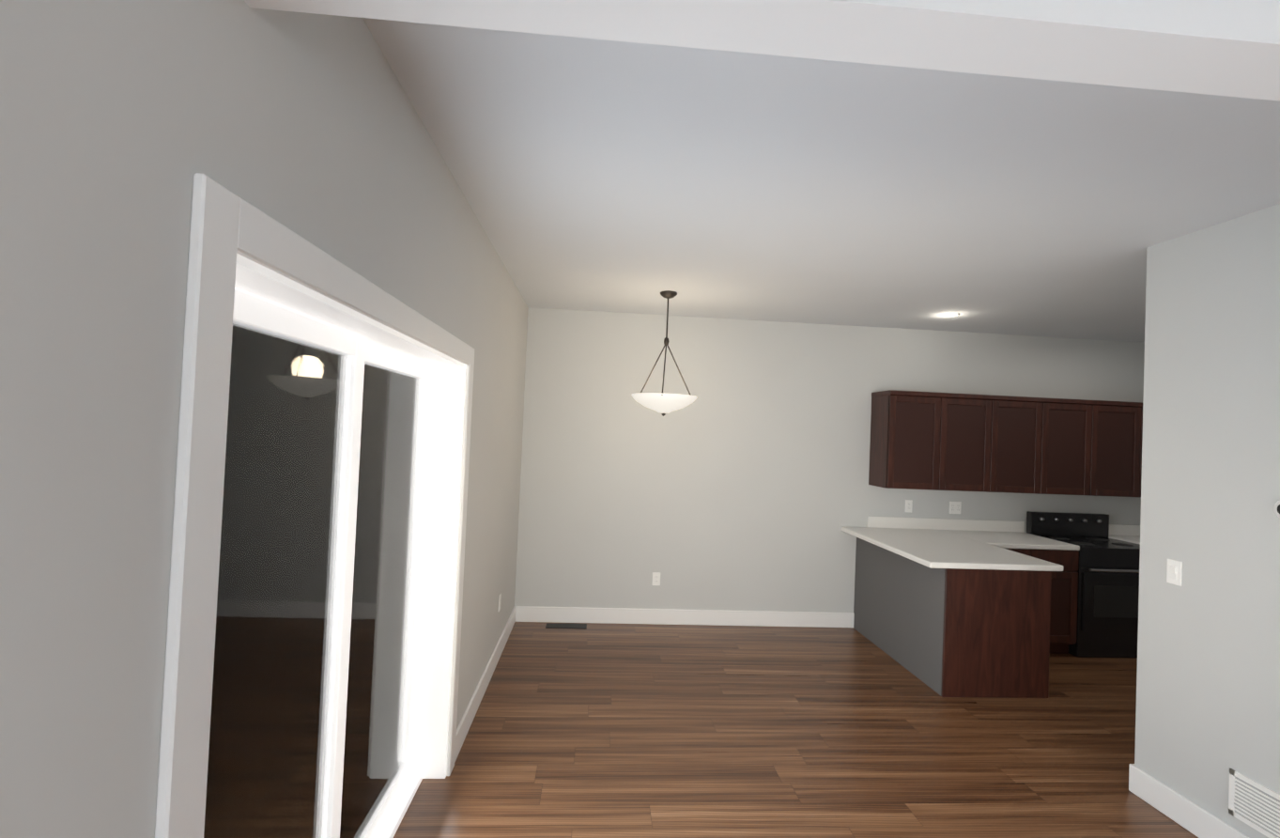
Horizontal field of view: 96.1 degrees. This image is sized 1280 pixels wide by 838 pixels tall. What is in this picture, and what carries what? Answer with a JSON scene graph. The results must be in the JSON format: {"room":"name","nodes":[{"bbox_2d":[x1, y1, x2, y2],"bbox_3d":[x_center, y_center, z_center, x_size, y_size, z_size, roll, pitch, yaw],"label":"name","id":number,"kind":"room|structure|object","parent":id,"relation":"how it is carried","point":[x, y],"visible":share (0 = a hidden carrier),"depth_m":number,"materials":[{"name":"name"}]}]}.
{"room":"empty dining area","nodes":[
{"label":"empty dining area","id":0,"kind":"room"},
{"bbox_2d":[0,0,528,837],"bbox_3d":[-0.829,0.310,0.608,0.210,2.770,9.260,2,-1,-4],"label":"wall","id":1,"kind":"structure","parent":0,"point":[122,122],"depth_m":0.83,"materials":[{"name":"paint"}]},
{"bbox_2d":[154,172,474,837],"bbox_3d":[-0.922,0.668,1.898,0.220,2.100,2.020,2,-1,-4],"label":"sliding glass door","id":2,"kind":"structure","parent":1,"relation":"in","point":[314,628],"depth_m":1.60,"materials":[{"name":"white"}]},
{"bbox_2d":[454,605,516,761],"bbox_3d":[-1.018,1.690,3.974,0.016,0.135,2.170,2,-1,-4],"label":"baseboard","id":3,"kind":"structure","parent":1,"relation":"attached to","point":[467,719],"depth_m":3.57,"materials":[{"name":"white wood"}]},
{"bbox_2d":[498,593,501,611],"bbox_3d":[-1.023,1.342,4.206,0.008,0.115,0.070,2,-1,-4],"label":"outlet","id":4,"kind":"object","parent":1,"relation":"attached to","point":[500,596],"visible":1,"depth_m":4.19,"materials":[{"name":"white plastic"}]},
{"bbox_2d":[393,621,1198,837],"bbox_3d":[2.558,1.904,0.826,7.130,0.120,9.260,2,-1,-4],"label":"floor","id":5,"kind":"structure","parent":0,"point":[594,730],"depth_m":3.19,"materials":[{"name":"brown wood"}]},
{"bbox_2d":[545,622,586,628],"bbox_3d":[-0.637,1.792,4.986,0.350,0.006,0.115,2,-1,-4],"label":"floor vent","id":6,"kind":"object","parent":5,"relation":"in","point":[565,625],"visible":1,"depth_m":4.98,"materials":[{"name":"black metal"}]},
{"bbox_2d":[860,542,1063,697],"bbox_3d":[2.479,1.478,4.628,0.721,0.880,1.372,2,-1,-4],"label":"base cabinet","id":7,"kind":"object","parent":5,"relation":"on","point":[959,608],"depth_m":3.96,"materials":[{"name":"brown wood"}]},
{"bbox_2d":[841,525,1063,572],"bbox_3d":[2.365,1.012,4.601,0.950,0.040,1.426,2,-1,-4],"label":"countertop","id":8,"kind":"structure","parent":7,"relation":"on","point":[933,547],"depth_m":4.33,"materials":[{"name":"white stone"}]},
{"bbox_2d":[942,527,1079,550],"bbox_3d":[3.214,1.057,5.053,0.810,0.040,0.646,2,-1,-4],"label":"countertop","id":9,"kind":"structure","parent":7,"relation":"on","point":[1000,538],"depth_m":4.95,"materials":[{"name":"white stone"}]},
{"bbox_2d":[1006,546,1040,557],"bbox_3d":[2.996,1.508,5.034,0.487,0.880,0.636,2,-1,-4],"label":"base cabinet","id":10,"kind":"object","parent":5,"relation":"on","point":[1035,550],"depth_m":4.74,"materials":[{"name":"brown wood"}]},
{"bbox_2d":[1040,546,1079,653],"bbox_3d":[3.359,1.524,5.061,0.479,0.880,0.636,2,-1,-4],"label":"base cabinet","id":11,"kind":"object","parent":5,"relation":"on","point":[1069,559],"depth_m":4.76,"materials":[{"name":"brown wood"}]},
{"bbox_2d":[1026,510,1140,658],"bbox_3d":[3.994,1.431,5.068,0.770,1.120,0.657,2,-1,-4],"label":"range","id":12,"kind":"object","parent":5,"relation":"on","point":[1107,597],"visible":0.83,"depth_m":4.78,"materials":[{"name":"black metal"}]},
{"bbox_2d":[362,17,1279,341],"bbox_3d":[2.680,-0.998,0.885,7.130,0.150,9.260,2,-1,-4],"label":"ceiling","id":13,"kind":"structure","parent":0,"point":[605,176],"depth_m":2.32,"materials":[{"name":"paint"}]},
{"bbox_2d":[631,290,697,416],"bbox_3d":[0.196,-0.487,4.346,0.498,0.936,0.498,2,-1,-4],"label":"pendant light","id":14,"kind":"object","parent":13,"relation":"hanging from","point":[663,403],"visible":1,"depth_m":4.22,"materials":[{"name":"white glass"}]},
{"bbox_2d":[244,0,1279,101],"bbox_3d":[1.017,-0.831,1.097,3.440,0.315,0.150,2,-1,-4],"label":"header beam","id":15,"kind":"structure","parent":13,"relation":"attached to","point":[1229,48],"depth_m":1.04,"materials":[{"name":"white paint"}]},
{"bbox_2d":[939,312,959,317],"bbox_3d":[2.525,-0.847,4.702,0.150,0.007,0.150,2,-1,-4],"label":"recessed light","id":16,"kind":"object","parent":13,"relation":"in","point":[948,315],"visible":1,"depth_m":4.70,"materials":[{"name":"white glass"}]},
{"bbox_2d":[514,307,1144,612],"bbox_3d":[2.393,0.544,5.405,6.920,2.770,0.150,2,-1,-4],"label":"wall","id":17,"kind":"structure","parent":0,"point":[740,482],"depth_m":5.22,"materials":[{"name":"paint"}]},
{"bbox_2d":[651,571,660,585],"bbox_3d":[0.145,1.430,5.147,0.070,0.115,0.008,2,-1,-4],"label":"outlet","id":18,"kind":"object","parent":17,"relation":"attached to","point":[655,578],"visible":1,"depth_m":5.14,"materials":[{"name":"white plastic"}]},
{"bbox_2d":[515,605,854,627],"bbox_3d":[0.483,1.778,5.162,3.154,0.135,0.016,2,-1,-4],"label":"baseboard","id":19,"kind":"structure","parent":17,"relation":"attached to","point":[650,616],"depth_m":5.15,"materials":[{"name":"white wood"}]},
{"bbox_2d":[905,499,912,512],"bbox_3d":[2.488,0.807,5.328,0.070,0.115,0.008,2,-1,-4],"label":"outlet","id":20,"kind":"object","parent":17,"relation":"attached to","point":[908,505],"visible":1,"depth_m":5.33,"materials":[{"name":"white plastic"}]},
{"bbox_2d":[868,389,951,490],"bbox_3d":[2.398,0.189,5.164,0.525,0.850,0.336,2,-1,-4],"label":"upper cabinet","id":21,"kind":"object","parent":17,"relation":"attached to","point":[933,440],"depth_m":5.01,"materials":[{"name":"brown wood"}]},
{"bbox_2d":[949,501,961,513],"bbox_3d":[2.936,0.827,5.361,0.115,0.115,0.008,2,-1,-4],"label":"outlet","id":22,"kind":"object","parent":17,"relation":"attached to","point":[955,507],"visible":1,"depth_m":5.36,"materials":[{"name":"white plastic"}]},
{"bbox_2d":[947,392,1000,492],"bbox_3d":[2.834,0.208,5.196,0.583,0.850,0.336,2,-1,-4],"label":"upper cabinet","id":23,"kind":"object","parent":17,"relation":"attached to","point":[974,444],"depth_m":5.04,"materials":[{"name":"brown wood"}]},
{"bbox_2d":[867,516,1140,535],"bbox_3d":[3.488,1.006,5.390,2.800,0.100,0.015,2,-1,-4],"label":"backsplash","id":24,"kind":"structure","parent":17,"relation":"attached to","point":[872,521],"depth_m":5.35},
{"bbox_2d":[1000,395,1052,493],"bbox_3d":[3.300,0.228,5.229,0.583,0.850,0.336,2,-1,-4],"label":"upper cabinet","id":25,"kind":"object","parent":17,"relation":"attached to","point":[1025,422],"depth_m":5.07,"materials":[{"name":"brown wood"}]},
{"bbox_2d":[1048,398,1101,495],"bbox_3d":[3.765,0.249,5.263,0.582,0.850,0.336,2,-1,-4],"label":"upper cabinet","id":26,"kind":"object","parent":17,"relation":"attached to","point":[1075,455],"depth_m":5.11,"materials":[{"name":"brown wood"}]},
{"bbox_2d":[1097,400,1142,496],"bbox_3d":[4.229,0.269,5.296,0.583,0.850,0.336,2,-1,-4],"label":"upper cabinet","id":27,"kind":"object","parent":17,"relation":"attached to","point":[1121,421],"depth_m":5.14,"materials":[{"name":"brown wood"}]},
{"bbox_2d":[1108,535,1140,544],"bbox_3d":[4.649,1.120,5.156,0.510,0.040,0.646,2,-1,-4],"label":"countertop","id":28,"kind":"structure","parent":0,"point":[1128,538],"depth_m":5.30,"materials":[{"name":"white stone"}]},
{"bbox_2d":[1134,203,1279,837],"bbox_3d":[2.811,0.468,0.829,0.210,2.770,4.240,2,-1,-4],"label":"wall","id":29,"kind":"structure","parent":0,"point":[1208,698],"depth_m":2.60,"materials":[{"name":"paint"}]},
{"bbox_2d":[1166,558,1182,586],"bbox_3d":[2.548,0.732,2.751,0.016,0.115,0.070,2,-1,-4],"label":"light switch","id":30,"kind":"object","parent":29,"relation":"attached to","point":[1174,568],"visible":1,"depth_m":2.75,"materials":[{"name":"white plastic"}]},
{"bbox_2d":[1128,763,1249,837],"bbox_3d":[2.643,1.780,0.794,0.016,0.135,4.272,2,-1,-4],"label":"baseboard","id":31,"kind":"structure","parent":29,"relation":"attached to","point":[1188,814],"depth_m":2.67,"materials":[{"name":"white wood"}]},
{"bbox_2d":[1228,768,1279,837],"bbox_3d":[2.566,1.589,2.031,0.008,0.190,0.890,2,-1,-4],"label":"air vent","id":32,"kind":"object","parent":29,"relation":"in","point":[1254,804],"visible":1,"depth_m":2.38,"materials":[{"name":"white plastic"}]},
{"bbox_2d":[1273,499,1279,518],"bbox_3d":[2.591,0.364,2.309,0.026,0.086,0.086,2,-1,-4],"label":"thermostat","id":33,"kind":"object","parent":29,"relation":"attached to","point":[1276,508],"visible":0.98,"depth_m":2.33,"materials":[{"name":"white plastic"}]}
]}

